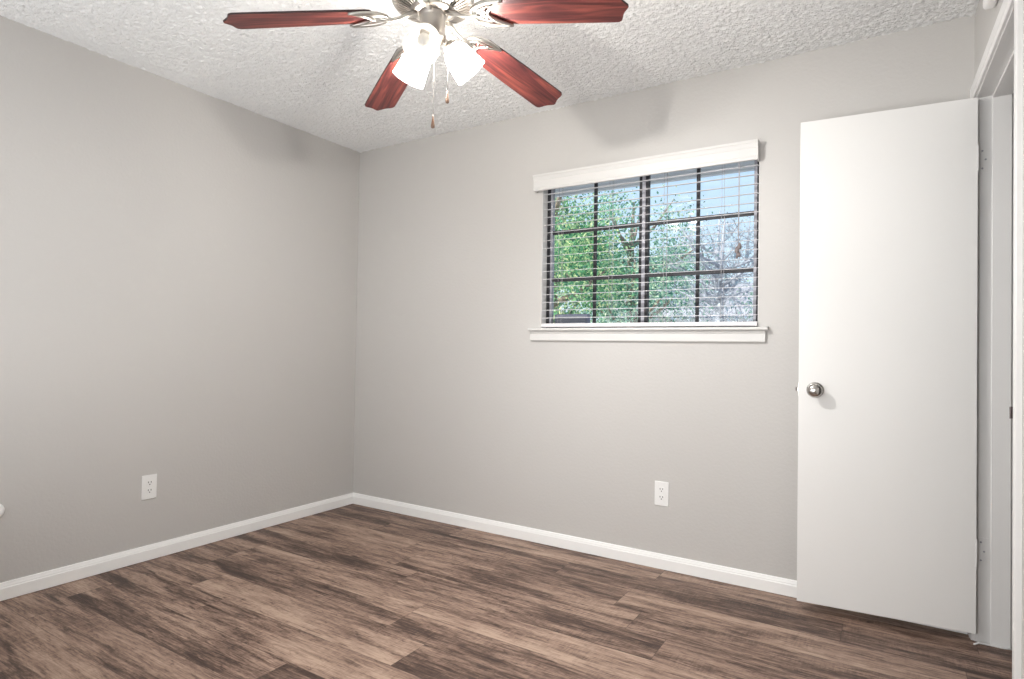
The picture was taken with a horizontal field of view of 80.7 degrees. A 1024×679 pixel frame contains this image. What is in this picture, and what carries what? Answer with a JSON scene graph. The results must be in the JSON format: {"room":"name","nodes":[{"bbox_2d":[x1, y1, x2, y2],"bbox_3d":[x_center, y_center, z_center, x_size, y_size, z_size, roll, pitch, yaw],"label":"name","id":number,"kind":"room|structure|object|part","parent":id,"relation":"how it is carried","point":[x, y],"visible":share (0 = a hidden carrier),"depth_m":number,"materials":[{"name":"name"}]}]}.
{"room":"empty bedroom","nodes":[
{"label":"empty bedroom","id":0,"kind":"room"},
{"bbox_2d":[0,15,359,582],"bbox_3d":[-2.094,-0.136,2.684,0.120,2.460,3.860,0,-1,32],"label":"wall","id":1,"kind":"structure","parent":0,"point":[179,262],"depth_m":3.04,"materials":[{"name":"grey paint"}]},
{"bbox_2d":[0,504,4,516],"bbox_3d":[-2.139,0.713,2.492,0.017,0.068,0.068,0,-1,32],"label":"bumper cover","id":2,"kind":"object","parent":1,"relation":"attached to","point":[2,509],"visible":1,"depth_m":2.51,"materials":[{"name":"white plastic"}]},
{"bbox_2d":[141,474,156,499],"bbox_3d":[-1.815,0.738,3.016,0.008,0.120,0.072,0,-1,32],"label":"power outlet","id":3,"kind":"object","parent":1,"relation":"attached to","point":[149,482],"visible":1,"depth_m":3.01,"materials":[{"name":"white plastic"}]},
{"bbox_2d":[146,488,152,493],"bbox_3d":[-1.813,0.757,3.014,0.003,0.025,0.033,0,-1,32],"label":"socket","id":4,"kind":"object","parent":3,"relation":"attached to","point":[148,490],"depth_m":3.01,"materials":[{"name":"white plastic"}]},
{"bbox_2d":[146,480,152,485],"bbox_3d":[-1.813,0.718,3.015,0.003,0.025,0.033,0,-1,32],"label":"socket","id":5,"kind":"object","parent":3,"relation":"attached to","point":[148,482],"depth_m":3.01,"materials":[{"name":"white plastic"}]},
{"bbox_2d":[0,493,352,600],"bbox_3d":[-2.057,1.055,2.630,0.013,0.072,3.620,0,-1,32],"label":"baseboard","id":6,"kind":"structure","parent":1,"relation":"attached to","point":[17,587],"depth_m":3.03,"materials":[{"name":"white paint"}]},
{"bbox_2d":[0,0,978,152],"bbox_3d":[0.000,-1.378,1.399,5.020,0.110,3.860,0,-1,32],"label":"ceiling","id":7,"kind":"structure","parent":0,"point":[318,81],"depth_m":2.71,"materials":[{"name":"white paint"}]},
{"bbox_2d":[223,0,628,127],"bbox_3d":[-0.224,-1.012,2.014,1.212,0.626,1.234,0,-1,32],"label":"ceiling fan","id":8,"kind":"object","parent":7,"relation":"hanging from","point":[433,16],"visible":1,"depth_m":1.98,"materials":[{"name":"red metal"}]},
{"bbox_3d":[-0.682,-1.031,1.938,0.464,0.007,0.132,-8,11,-10],"label":"blade","id":9,"kind":"part","parent":8,"relation":"part of","materials":[{"name":"brown wood"}]},
{"bbox_3d":[-0.424,-1.063,1.985,0.225,0.034,0.124,-8,11,-10],"label":"blade arm","id":10,"kind":"part","parent":8,"relation":"part of","materials":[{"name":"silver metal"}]},
{"bbox_3d":[-0.468,-1.021,2.384,0.132,0.007,0.464,-10,-4,-30],"label":"blade","id":11,"kind":"part","parent":8,"relation":"part of","materials":[{"name":"brown wood"}]},
{"bbox_3d":[-0.341,-1.059,2.154,0.124,0.034,0.225,-10,-4,-30],"label":"blade arm","id":12,"kind":"part","parent":8,"relation":"part of","materials":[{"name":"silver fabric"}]},
{"bbox_3d":[-0.336,-0.947,2.080,0.115,0.108,0.115,2,42,-45],"label":"lamp shade","id":13,"kind":"part","parent":8,"relation":"part of","materials":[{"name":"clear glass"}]},
{"bbox_3d":[-0.301,-0.987,2.049,0.066,0.048,0.053,0,-1,32],"label":"lamp arm","id":14,"kind":"part","parent":8,"relation":"part of","materials":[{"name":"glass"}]},
{"bbox_3d":[-0.279,-0.949,1.914,0.115,0.108,0.115,1,-44,7],"label":"lamp shade","id":15,"kind":"part","parent":8,"relation":"part of","materials":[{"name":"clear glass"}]},
{"bbox_3d":[-0.278,-0.954,1.918,0.046,0.059,0.046,1,-44,7],"label":"bulb","id":16,"kind":"part","parent":8,"relation":"part of","materials":[{"name":"white glass"}]},
{"bbox_3d":[-0.285,-1.063,1.853,0.124,0.034,0.225,11,9,6],"label":"blade arm","id":17,"kind":"part","parent":8,"relation":"part of","materials":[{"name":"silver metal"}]},
{"bbox_3d":[-0.269,-0.988,1.958,0.052,0.048,0.064,0,-1,32],"label":"lamp arm","id":18,"kind":"part","parent":8,"relation":"part of","materials":[{"name":"silver metal"}]},
{"bbox_3d":[-0.262,-0.846,2.002,0.008,0.204,0.003,0,-1,43],"label":"pull chain","id":19,"kind":"part","parent":8,"relation":"part of","materials":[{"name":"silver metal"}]},
{"bbox_3d":[-0.227,-0.914,2.010,0.028,0.168,0.003,1,-1,-1],"label":"pull chain","id":20,"kind":"part","parent":8,"relation":"part of","materials":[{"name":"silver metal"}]},
{"bbox_3d":[-0.214,-0.986,2.025,0.058,0.048,0.060,0,-1,32],"label":"lamp arm","id":21,"kind":"part","parent":8,"relation":"part of","materials":[{"name":"silver metal"}]},
{"bbox_3d":[-0.173,-0.946,2.037,0.115,0.108,0.115,-43,10,-12],"label":"lamp shade","id":22,"kind":"part","parent":8,"relation":"part of","materials":[{"name":"white glass"}]},
{"bbox_3d":[-0.155,-1.056,2.131,0.124,0.034,0.225,-13,-18,40],"label":"blade arm","id":23,"kind":"part","parent":8,"relation":"part of","materials":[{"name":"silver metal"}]},
{"bbox_3d":[-0.115,-1.058,1.953,0.225,0.034,0.124,10,-8,21],"label":"blade arm","id":24,"kind":"part","parent":8,"relation":"part of","materials":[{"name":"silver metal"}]},
{"bbox_3d":[0.021,-1.014,2.324,0.132,0.007,0.464,-13,-18,40],"label":"blade","id":25,"kind":"part","parent":8,"relation":"part of","materials":[{"name":"brown wood"}]},
{"bbox_3d":[0.129,-1.020,1.858,0.464,0.007,0.132,10,-8,21],"label":"blade","id":26,"kind":"part","parent":8,"relation":"part of","materials":[{"name":"brown wood"}]},
{"bbox_2d":[0,504,1011,678],"bbox_3d":[-0.019,1.157,1.394,5.020,0.100,3.940,0,-1,32],"label":"floor","id":27,"kind":"structure","parent":0,"point":[352,591],"depth_m":2.38,"materials":[{"name":"wood"}]},
{"bbox_2d":[973,642,1011,649],"bbox_3d":[1.795,1.146,2.254,0.121,0.009,0.022,1,-1,19],"label":"caulk","id":28,"kind":"structure","parent":27,"relation":"on","point":[976,643],"depth_m":2.25,"materials":[{"name":"white paint"}]},
{"bbox_2d":[353,15,974,633],"bbox_3d":[1.026,-0.083,2.931,4.900,2.460,0.120,0,-1,32],"label":"wall","id":29,"kind":"structure","parent":0,"point":[457,410],"depth_m":3.24,"materials":[{"name":"grey paint"}]},
{"bbox_2d":[527,160,768,341],"bbox_3d":[0.665,-0.450,3.134,1.266,0.921,0.136,0,-1,32],"label":"window","id":30,"kind":"structure","parent":29,"relation":"in","point":[693,333],"depth_m":3.15,"materials":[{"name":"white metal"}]},
{"bbox_2d":[533,139,759,326],"bbox_3d":[0.638,-0.494,3.105,1.190,0.854,0.092,0,-1,32],"label":"window blind","id":31,"kind":"object","parent":30,"relation":"attached to","point":[749,150],"visible":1,"depth_m":3.04,"materials":[{"name":"white paint"}]},
{"bbox_3d":[0.273,-0.478,3.350,0.008,0.782,0.054,0,-1,32],"label":"ladder cord","id":32,"kind":"part","parent":31,"relation":"part of","materials":[{"name":"white fabric"}]},
{"bbox_3d":[0.527,-0.476,3.190,0.008,0.782,0.054,0,-1,32],"label":"ladder cord","id":33,"kind":"part","parent":31,"relation":"part of","materials":[{"name":"white fabric"}]},
{"bbox_3d":[0.659,-0.076,3.099,1.137,0.020,0.050,0,-1,32],"label":"rail","id":34,"kind":"part","parent":31,"relation":"part of","materials":[{"name":"white plastic"}]},
{"bbox_3d":[0.775,-0.474,3.034,0.008,0.782,0.054,0,-1,32],"label":"ladder cord","id":35,"kind":"part","parent":31,"relation":"part of","materials":[{"name":"white fabric"}]},
{"bbox_3d":[1.012,-0.473,2.885,0.008,0.782,0.054,0,-1,32],"label":"ladder cord","id":36,"kind":"part","parent":31,"relation":"part of","materials":[{"name":"white fabric"}]},
{"bbox_3d":[1.062,-0.654,2.818,0.007,0.400,0.005,0,-1,32],"label":"pull cord","id":37,"kind":"part","parent":31,"relation":"part of","materials":[{"name":"white fabric"}]},
{"bbox_3d":[0.647,-0.053,3.109,1.266,0.018,0.091,0,-1,32],"label":"sill","id":38,"kind":"part","parent":30,"relation":"part of","materials":[{"name":"white paint"}]},
{"bbox_2d":[555,160,754,197],"bbox_3d":[0.867,-1.204,3.514,7.000,0.405,0.650,0,-1,32],"label":"eave","id":39,"kind":"object","parent":29,"relation":"attached to","point":[746,163],"visible":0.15,"depth_m":3.79,"materials":[{"name":"paint"}]},
{"bbox_2d":[353,493,966,633],"bbox_3d":[0.337,1.103,3.256,3.400,0.072,0.013,0,-1,32],"label":"baseboard","id":40,"kind":"structure","parent":29,"relation":"attached to","point":[758,581],"depth_m":3.17,"materials":[{"name":"white paint"}]},
{"bbox_2d":[655,481,668,506],"bbox_3d":[0.747,0.770,3.009,0.072,0.120,0.008,0,-1,32],"label":"power outlet","id":41,"kind":"object","parent":29,"relation":"attached to","point":[661,488],"visible":1,"depth_m":3.01,"materials":[{"name":"white plastic"}]},
{"bbox_2d":[658,495,664,500],"bbox_3d":[0.746,0.789,3.007,0.033,0.025,0.003,0,-1,32],"label":"socket","id":42,"kind":"object","parent":41,"relation":"attached to","point":[660,497],"depth_m":3.01,"materials":[{"name":"white plastic"}]},
{"bbox_2d":[658,487,664,492],"bbox_3d":[0.746,0.750,3.008,0.033,0.025,0.003,0,-1,32],"label":"socket","id":43,"kind":"object","parent":41,"relation":"attached to","point":[660,489],"depth_m":3.01,"materials":[{"name":"white plastic"}]},
{"bbox_3d":[0.731,-0.033,3.222,1.253,0.060,0.100,0,-1,32],"label":"ledge","id":44,"kind":"object","parent":29,"relation":"attached to","visible":0},
{"bbox_2d":[555,314,589,322],"bbox_3d":[0.343,-0.105,3.437,0.206,0.078,0.050,0,-1,32],"label":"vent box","id":45,"kind":"object","parent":44,"relation":"on","point":[560,320],"visible":0.59,"depth_m":3.41,"materials":[{"name":"metal"}]},
{"bbox_2d":[974,0,1023,678],"bbox_3d":[0.934,-0.117,0.783,0.115,2.460,3.620,0,-1,31],"label":"wall","id":46,"kind":"structure","parent":0,"point":[985,19],"depth_m":1.60,"materials":[{"name":"grey paint"}]},
{"bbox_2d":[983,0,997,8],"bbox_3d":[1.531,-1.147,1.919,0.040,0.128,0.140,0,-1,32],"label":"door chime","id":47,"kind":"object","parent":46,"relation":"attached to","point":[987,4],"visible":1,"depth_m":1.95,"materials":[{"name":"white plastic"}]},
{"bbox_2d":[968,0,1022,678],"bbox_3d":[1.624,0.071,1.953,0.130,2.142,0.895,0,-1,31],"label":"door frame","id":48,"kind":"structure","parent":46,"relation":"attached to","point":[995,95],"depth_m":2.26,"materials":[{"name":"white paint"}]},
{"bbox_2d":[795,97,989,633],"bbox_3d":[1.510,0.090,2.429,0.664,2.032,0.158,0,-1,27],"label":"door","id":49,"kind":"structure","parent":48,"relation":"attached to","point":[887,387],"depth_m":2.41,"materials":[{"name":"white paint"}]},
{"bbox_3d":[1.259,0.211,2.503,0.066,0.066,0.062,0,-1,27],"label":"knob","id":50,"kind":"part","parent":49,"relation":"part of","materials":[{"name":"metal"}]},
{"bbox_2d":[1009,407,1012,418],"bbox_3d":[1.385,0.200,1.641,0.054,0.056,0.010,1,-1,18],"label":"strike plate","id":51,"kind":"object","parent":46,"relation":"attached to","point":[1010,408],"visible":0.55,"depth_m":1.65,"materials":[{"name":"silver metal"}]},
{"label":"outside","id":52,"kind":"structure","parent":0,"visible":0},
{"bbox_3d":[6.440,2.020,34.962,60.000,0.100,59.800,0,-1,32],"label":"ground","id":53,"kind":"structure","parent":52,"visible":0},
{"bbox_2d":[555,196,614,304],"bbox_3d":[0.502,-2.181,21.821,7.032,7.819,8.300,1,-1,-32],"label":"leafy tree","id":54,"kind":"object","parent":53,"relation":"on","point":[573,196],"visible":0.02,"depth_m":19.25,"materials":[{"name":"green plant"}]},
{"bbox_2d":[553,193,653,322],"bbox_3d":[0.495,-0.595,8.819,3.158,4.258,3.036,0,-1,40],"label":"leafy tree","id":55,"kind":"object","parent":53,"relation":"on","point":[587,286],"visible":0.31,"depth_m":8.22,"materials":[{"name":"green plant"}]},
{"bbox_2d":[555,183,738,322],"bbox_3d":[2.545,-1.008,13.118,4.798,5.277,5.152,1,-1,-25],"label":"leafy tree","id":56,"kind":"object","parent":53,"relation":"on","point":[629,261],"visible":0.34,"depth_m":12.54,"materials":[{"name":"green plant"}]},
{"bbox_2d":[605,283,752,321],"bbox_3d":[11.178,-0.356,28.383,11.800,4.600,7.000,0,-1,32],"label":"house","id":57,"kind":"structure","parent":53,"relation":"on","point":[739,285],"depth_m":27.11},
{"bbox_2d":[649,211,753,321],"bbox_3d":[2.926,-0.125,8.222,2.528,3.372,2.295,1,-1,-24],"label":"bare tree","id":58,"kind":"object","parent":53,"relation":"on","point":[718,284],"visible":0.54,"depth_m":8.25,"materials":[{"name":"grey plant"}]},
{"bbox_2d":[655,204,753,321],"bbox_3d":[6.738,-1.292,19.477,5.256,6.168,4.909,0,-1,32],"label":"bare tree","id":59,"kind":"object","parent":53,"relation":"on","point":[719,226],"visible":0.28,"depth_m":19.41,"materials":[{"name":"grey plant"}]},
{"bbox_2d":[729,274,752,321],"bbox_3d":[6.413,-0.050,13.669,3.143,3.500,3.082,1,-1,3],"label":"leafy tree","id":60,"kind":"object","parent":53,"relation":"on","point":[751,293],"visible":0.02,"depth_m":13.72,"materials":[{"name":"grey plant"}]}
]}

